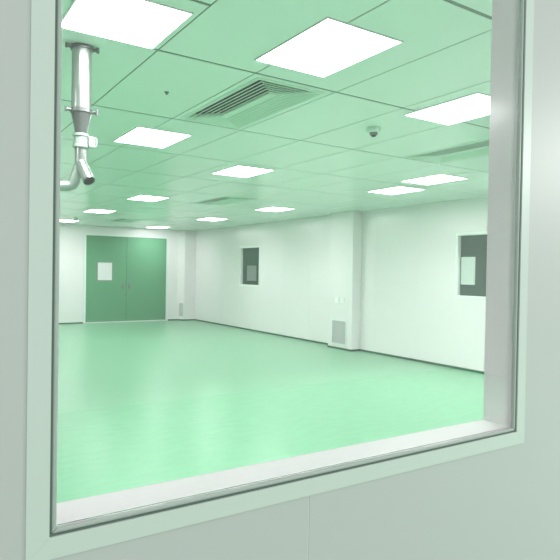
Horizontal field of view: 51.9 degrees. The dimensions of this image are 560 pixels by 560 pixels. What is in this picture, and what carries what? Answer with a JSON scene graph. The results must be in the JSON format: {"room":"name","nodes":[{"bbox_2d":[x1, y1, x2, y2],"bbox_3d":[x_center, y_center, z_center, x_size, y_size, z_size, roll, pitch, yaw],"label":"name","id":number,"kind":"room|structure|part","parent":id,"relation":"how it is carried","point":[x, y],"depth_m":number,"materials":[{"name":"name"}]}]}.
{"room":"corridor","nodes":[
{"label":"corridor","id":0,"kind":"room"},
{"bbox_2d":[0,0,559,559],"bbox_3d":[0.872,-0.011,1.583,11.394,2.919,0.092,0,1,-33],"label":"wall","id":1,"kind":"structure","parent":0,"point":[503,503],"depth_m":1.10,"materials":[{"name":"white paint"}]},
{"bbox_2d":[25,0,533,559],"bbox_3d":[0.104,-0.284,1.072,1.074,1.316,0.093,0,1,-33],"label":"window","id":2,"kind":"structure","parent":1,"relation":"in","point":[272,243],"depth_m":0.95,"materials":[{"name":"white"}]},
{"bbox_3d":[-0.308,-0.287,0.747,0.029,1.316,0.002,0,1,-33],"label":"trim","id":3,"kind":"part","parent":2,"relation":"part of","materials":[{"name":"white metal"}]},
{"bbox_3d":[0.118,0.360,1.042,1.073,0.029,0.002,0,1,-33],"label":"trim","id":4,"kind":"part","parent":2,"relation":"part of","materials":[{"name":"white metal"}]},
{"bbox_3d":[0.090,0.340,1.085,1.015,0.009,0.081,0,1,-33],"label":"sill","id":5,"kind":"part","parent":2,"relation":"part of","materials":[{"name":"white metal"}]},
{"bbox_3d":[0.566,-0.280,1.320,0.029,1.316,0.002,0,1,-33],"label":"trim","id":6,"kind":"part","parent":2,"relation":"part of","materials":[{"name":"white metal"}]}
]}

